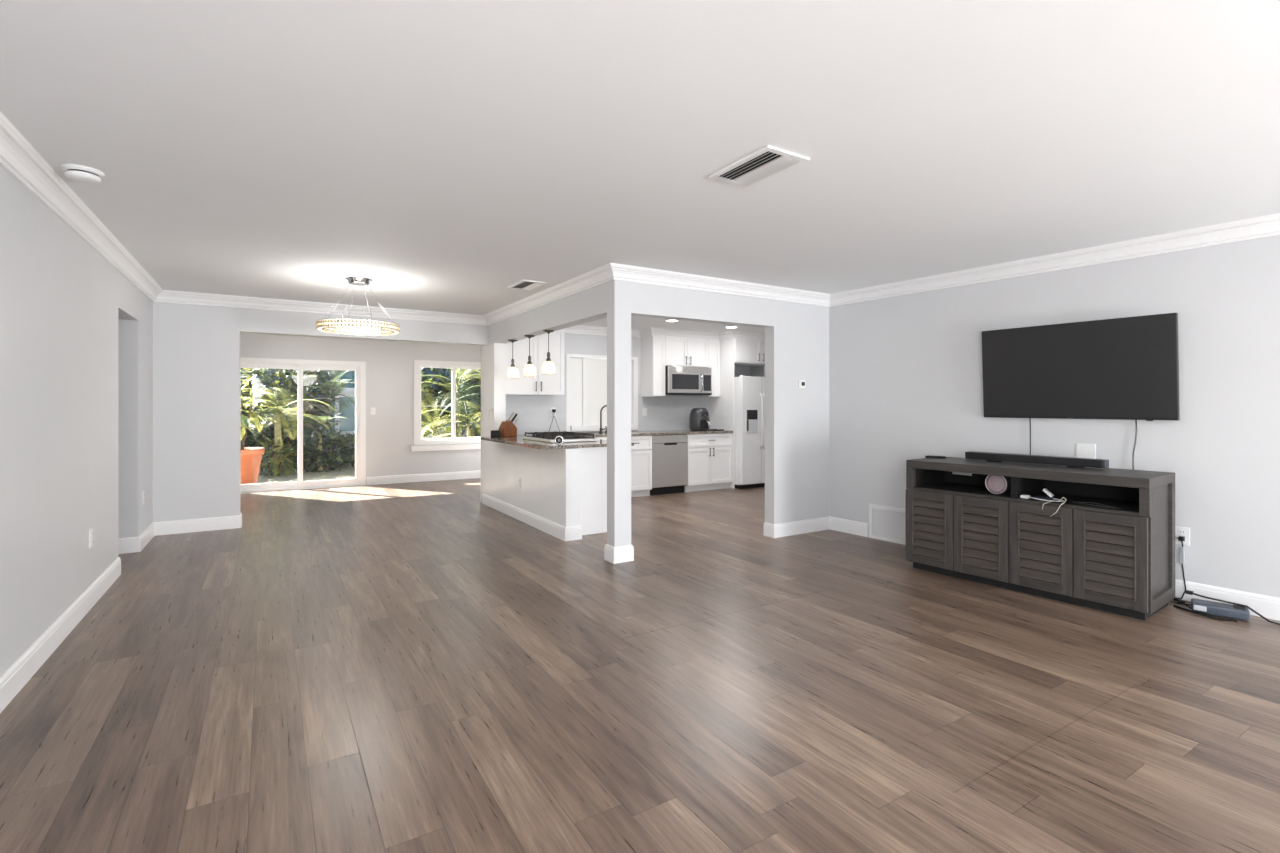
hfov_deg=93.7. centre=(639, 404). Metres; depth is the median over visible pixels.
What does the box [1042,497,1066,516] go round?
charging cable
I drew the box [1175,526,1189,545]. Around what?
wall outlet
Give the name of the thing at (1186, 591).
cable
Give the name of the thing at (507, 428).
knife block
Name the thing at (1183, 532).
socket
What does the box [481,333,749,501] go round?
wall
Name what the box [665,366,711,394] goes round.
microwave
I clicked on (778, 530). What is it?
baseboard
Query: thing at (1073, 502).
cable
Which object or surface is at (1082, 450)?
wall plate
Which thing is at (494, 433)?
gadget
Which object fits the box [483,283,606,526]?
wall
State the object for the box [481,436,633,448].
countertop
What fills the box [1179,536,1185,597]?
adapter
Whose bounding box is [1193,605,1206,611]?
label
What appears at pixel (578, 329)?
trim
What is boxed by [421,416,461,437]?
plant
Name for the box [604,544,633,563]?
baseboard
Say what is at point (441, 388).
leafy shrub
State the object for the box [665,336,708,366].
upper cabinet
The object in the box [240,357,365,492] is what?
door
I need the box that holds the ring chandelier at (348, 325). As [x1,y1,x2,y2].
[316,276,399,335]
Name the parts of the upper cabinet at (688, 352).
door, door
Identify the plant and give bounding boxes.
[241,374,278,449]
[258,436,297,476]
[273,430,324,471]
[297,430,352,472]
[327,433,354,466]
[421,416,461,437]
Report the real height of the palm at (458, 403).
1.982 m
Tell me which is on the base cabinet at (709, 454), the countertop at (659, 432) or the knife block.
the countertop at (659, 432)
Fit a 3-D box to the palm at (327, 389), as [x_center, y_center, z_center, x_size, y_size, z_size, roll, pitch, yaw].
[-7.138,0.256,13.806,1.358,2.290,1.364,0,0,-44]
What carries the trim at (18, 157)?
attached to the wall at (906, 371)
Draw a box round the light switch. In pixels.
[371,408,375,414]
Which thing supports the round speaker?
on the tv console
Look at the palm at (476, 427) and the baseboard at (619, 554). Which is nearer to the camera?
the baseboard at (619, 554)
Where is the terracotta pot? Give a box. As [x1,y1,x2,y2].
[241,447,264,483]
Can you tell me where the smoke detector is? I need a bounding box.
[61,164,104,183]
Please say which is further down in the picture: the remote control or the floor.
the floor
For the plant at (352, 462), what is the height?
0.881 m
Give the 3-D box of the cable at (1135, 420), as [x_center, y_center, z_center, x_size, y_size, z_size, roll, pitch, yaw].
[3.454,0.305,4.186,0.013,0.450,0.027,0,0,-35]
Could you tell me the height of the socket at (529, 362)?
0.110 m
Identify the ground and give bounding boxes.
[257,460,354,483]
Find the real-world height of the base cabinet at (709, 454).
0.868 m
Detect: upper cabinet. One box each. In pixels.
[506,329,563,394]
[641,336,664,396]
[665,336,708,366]
[696,340,719,396]
[735,339,764,366]
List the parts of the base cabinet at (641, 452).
drawer, door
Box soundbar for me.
[965,451,1108,467]
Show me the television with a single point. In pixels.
(1127, 368)
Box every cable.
[1030,418,1030,454]
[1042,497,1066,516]
[1073,502,1120,508]
[1133,420,1137,469]
[1170,597,1190,605]
[1173,599,1236,621]
[1185,590,1279,624]
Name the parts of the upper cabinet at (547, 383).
door, door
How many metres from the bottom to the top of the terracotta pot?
0.660 m
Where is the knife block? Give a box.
[499,421,516,436]
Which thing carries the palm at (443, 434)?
on the ground
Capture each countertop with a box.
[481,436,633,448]
[517,430,732,436]
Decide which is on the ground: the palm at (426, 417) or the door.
the palm at (426, 417)
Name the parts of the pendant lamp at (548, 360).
bulb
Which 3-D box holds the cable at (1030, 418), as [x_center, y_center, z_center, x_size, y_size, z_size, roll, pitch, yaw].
[3.073,0.290,4.726,0.009,0.420,0.013,0,0,10]
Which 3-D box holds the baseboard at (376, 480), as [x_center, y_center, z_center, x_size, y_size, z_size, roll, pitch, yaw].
[-3.474,1.233,10.309,2.240,0.134,0.016,0,0,-32]
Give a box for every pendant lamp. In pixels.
[506,339,518,378]
[523,335,535,376]
[541,330,555,374]
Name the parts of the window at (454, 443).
sash, sill, fixed sash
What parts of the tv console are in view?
louver panel, door, louver panel, door, interior panel, louver panel, door, louver panel, door, frame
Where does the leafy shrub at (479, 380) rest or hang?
on the ground
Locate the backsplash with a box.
[506,394,706,433]
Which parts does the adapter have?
cord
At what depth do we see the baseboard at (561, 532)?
6.34 m
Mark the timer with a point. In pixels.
(559, 440)
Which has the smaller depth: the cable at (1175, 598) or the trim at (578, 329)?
the cable at (1175, 598)
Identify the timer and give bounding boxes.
[554,436,563,444]
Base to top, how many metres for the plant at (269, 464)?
0.948 m
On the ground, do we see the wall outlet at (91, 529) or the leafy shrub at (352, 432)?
the leafy shrub at (352, 432)
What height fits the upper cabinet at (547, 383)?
0.965 m
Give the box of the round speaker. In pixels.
[985,475,1010,493]
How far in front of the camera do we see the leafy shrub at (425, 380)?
15.06 m
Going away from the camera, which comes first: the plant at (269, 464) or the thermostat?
the thermostat
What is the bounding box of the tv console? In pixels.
[906,457,1174,619]
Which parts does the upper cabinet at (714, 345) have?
door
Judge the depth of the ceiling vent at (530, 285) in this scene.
5.66 m
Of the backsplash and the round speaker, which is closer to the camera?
the round speaker
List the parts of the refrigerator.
dispenser panel, handle, fridge door, handle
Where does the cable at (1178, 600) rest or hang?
on the floor
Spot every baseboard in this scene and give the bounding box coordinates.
[0,557,120,712]
[118,512,241,553]
[367,470,480,484]
[482,493,581,540]
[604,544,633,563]
[764,516,867,537]
[1175,579,1279,620]
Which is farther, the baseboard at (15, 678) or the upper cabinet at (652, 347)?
the upper cabinet at (652, 347)
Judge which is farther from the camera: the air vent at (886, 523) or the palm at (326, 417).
the palm at (326, 417)
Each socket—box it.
[527,355,531,364]
[546,352,550,361]
[1179,529,1185,534]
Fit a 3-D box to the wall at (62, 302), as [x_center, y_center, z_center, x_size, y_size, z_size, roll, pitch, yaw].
[-1.731,0.080,0.827,0.120,2.440,12.030,0,0,-32]
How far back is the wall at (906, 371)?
4.27 m
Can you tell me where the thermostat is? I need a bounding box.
[797,380,805,387]
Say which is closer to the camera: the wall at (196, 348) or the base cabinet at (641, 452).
the wall at (196, 348)
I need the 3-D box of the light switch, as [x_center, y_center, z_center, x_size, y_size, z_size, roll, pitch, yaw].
[-4.347,0.100,9.771,0.075,0.118,0.010,0,0,-32]
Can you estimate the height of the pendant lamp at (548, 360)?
0.462 m
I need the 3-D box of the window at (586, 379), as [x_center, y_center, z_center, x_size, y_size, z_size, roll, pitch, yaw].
[-0.566,-0.175,8.903,1.200,1.110,0.130,0,0,-32]
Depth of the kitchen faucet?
8.47 m
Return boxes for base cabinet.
[580,447,606,534]
[594,435,651,496]
[684,433,731,491]
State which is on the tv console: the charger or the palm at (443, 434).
the charger
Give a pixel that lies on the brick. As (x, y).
(1209, 607)
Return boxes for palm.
[241,371,334,473]
[258,384,332,449]
[288,413,349,471]
[304,370,354,459]
[328,434,354,465]
[421,368,480,435]
[421,377,480,437]
[421,388,479,437]
[421,433,451,437]
[457,390,480,436]
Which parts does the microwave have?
door, door glass, control panel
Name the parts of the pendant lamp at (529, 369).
bulb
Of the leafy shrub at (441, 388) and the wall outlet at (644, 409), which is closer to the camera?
the wall outlet at (644, 409)
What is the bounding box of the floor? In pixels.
[0,478,1279,852]
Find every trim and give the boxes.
[0,111,1279,324]
[564,325,764,340]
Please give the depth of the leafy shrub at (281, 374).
13.43 m
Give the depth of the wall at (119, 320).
5.25 m
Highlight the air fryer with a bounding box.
[690,408,709,430]
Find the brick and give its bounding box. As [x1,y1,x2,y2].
[1191,598,1249,620]
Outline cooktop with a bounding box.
[523,431,596,442]
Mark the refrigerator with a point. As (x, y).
(749, 390)
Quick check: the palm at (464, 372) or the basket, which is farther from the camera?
the palm at (464, 372)
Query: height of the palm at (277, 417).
2.197 m
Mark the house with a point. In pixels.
(346, 425)
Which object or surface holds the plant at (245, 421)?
on the terracotta pot
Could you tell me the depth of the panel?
9.47 m
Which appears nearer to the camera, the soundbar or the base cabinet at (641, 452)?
the soundbar
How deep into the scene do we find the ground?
11.91 m
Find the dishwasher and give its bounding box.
[650,434,687,494]
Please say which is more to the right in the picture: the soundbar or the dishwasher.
the soundbar
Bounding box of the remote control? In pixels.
[925,455,945,458]
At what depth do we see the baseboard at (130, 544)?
6.06 m
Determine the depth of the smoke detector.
2.88 m
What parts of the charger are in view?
cord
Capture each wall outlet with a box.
[89,528,92,547]
[643,408,646,415]
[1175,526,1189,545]
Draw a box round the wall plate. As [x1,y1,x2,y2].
[1076,443,1095,458]
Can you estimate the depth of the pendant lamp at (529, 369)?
6.72 m
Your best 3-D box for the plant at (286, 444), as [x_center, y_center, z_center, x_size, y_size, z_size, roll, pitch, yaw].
[-7.168,1.009,12.743,1.201,1.015,1.002,0,0,-32]
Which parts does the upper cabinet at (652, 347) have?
door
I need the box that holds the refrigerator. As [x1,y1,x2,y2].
[735,375,764,488]
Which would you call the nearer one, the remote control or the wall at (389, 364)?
the remote control
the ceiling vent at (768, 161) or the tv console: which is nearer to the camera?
the ceiling vent at (768, 161)
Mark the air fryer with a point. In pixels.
(699, 417)
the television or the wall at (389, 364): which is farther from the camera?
the wall at (389, 364)
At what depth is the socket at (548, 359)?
6.26 m
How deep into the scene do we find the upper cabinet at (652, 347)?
9.01 m
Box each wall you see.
[0,165,152,676]
[118,318,120,537]
[153,302,487,521]
[240,333,480,484]
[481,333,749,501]
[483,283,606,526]
[607,280,828,546]
[750,235,1279,597]
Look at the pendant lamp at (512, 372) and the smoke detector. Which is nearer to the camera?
the smoke detector
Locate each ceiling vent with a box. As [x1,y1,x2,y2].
[507,280,547,290]
[708,145,809,187]
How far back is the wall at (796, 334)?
5.90 m
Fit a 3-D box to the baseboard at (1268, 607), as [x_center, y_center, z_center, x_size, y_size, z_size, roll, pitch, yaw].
[4.751,1.233,2.357,0.016,0.134,7.814,0,0,-35]
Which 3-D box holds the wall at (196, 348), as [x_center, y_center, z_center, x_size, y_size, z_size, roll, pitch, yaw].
[-3.767,0.080,6.759,4.120,2.440,0.200,0,0,-32]
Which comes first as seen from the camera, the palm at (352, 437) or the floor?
the floor
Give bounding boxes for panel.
[707,339,734,488]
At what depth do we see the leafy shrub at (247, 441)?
12.55 m
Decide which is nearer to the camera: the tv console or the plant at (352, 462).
the tv console
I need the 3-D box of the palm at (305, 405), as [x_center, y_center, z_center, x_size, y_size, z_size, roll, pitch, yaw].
[-7.480,0.465,12.998,1.569,1.875,1.515,0,0,-32]
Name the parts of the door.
fixed panel, sliding panel, handle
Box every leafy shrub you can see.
[241,368,287,451]
[241,368,335,466]
[274,369,337,458]
[324,432,354,463]
[421,367,444,436]
[421,368,480,436]
[460,369,480,436]
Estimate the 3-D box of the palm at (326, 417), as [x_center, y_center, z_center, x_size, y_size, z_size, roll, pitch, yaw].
[-6.757,0.787,12.686,1.111,1.233,1.142,0,0,0]
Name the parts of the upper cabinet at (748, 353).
door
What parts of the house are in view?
pane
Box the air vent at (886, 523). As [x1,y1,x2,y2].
[869,504,905,544]
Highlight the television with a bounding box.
[982,313,1179,420]
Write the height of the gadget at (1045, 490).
0.075 m
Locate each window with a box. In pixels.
[411,360,480,451]
[566,354,637,431]
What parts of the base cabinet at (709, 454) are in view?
door, drawer, door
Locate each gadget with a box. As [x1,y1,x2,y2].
[491,430,499,437]
[1034,488,1054,499]
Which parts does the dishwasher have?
toe plate, control panel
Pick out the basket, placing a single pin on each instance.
(703, 423)
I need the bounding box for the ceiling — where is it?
[0,0,1279,332]
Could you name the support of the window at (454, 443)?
in the wall at (389, 364)
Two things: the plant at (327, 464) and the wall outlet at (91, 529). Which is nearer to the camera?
the wall outlet at (91, 529)
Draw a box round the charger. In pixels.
[1020,495,1064,501]
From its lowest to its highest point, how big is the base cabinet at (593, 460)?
0.876 m
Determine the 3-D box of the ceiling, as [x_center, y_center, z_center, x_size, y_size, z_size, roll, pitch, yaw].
[0.327,-1.180,4.027,9.600,0.080,15.500,0,0,-32]
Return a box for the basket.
[700,420,709,427]
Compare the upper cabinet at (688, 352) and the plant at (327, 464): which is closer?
the upper cabinet at (688, 352)
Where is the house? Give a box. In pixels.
[241,368,480,459]
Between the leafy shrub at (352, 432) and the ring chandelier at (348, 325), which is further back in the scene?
the leafy shrub at (352, 432)
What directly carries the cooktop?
in the countertop at (518, 440)
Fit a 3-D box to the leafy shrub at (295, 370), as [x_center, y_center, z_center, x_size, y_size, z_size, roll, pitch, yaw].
[-7.973,0.141,14.257,1.570,2.860,1.570,0,0,-32]
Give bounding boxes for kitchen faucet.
[599,405,606,432]
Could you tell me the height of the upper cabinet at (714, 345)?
0.970 m
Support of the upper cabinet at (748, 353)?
attached to the wall at (584, 344)

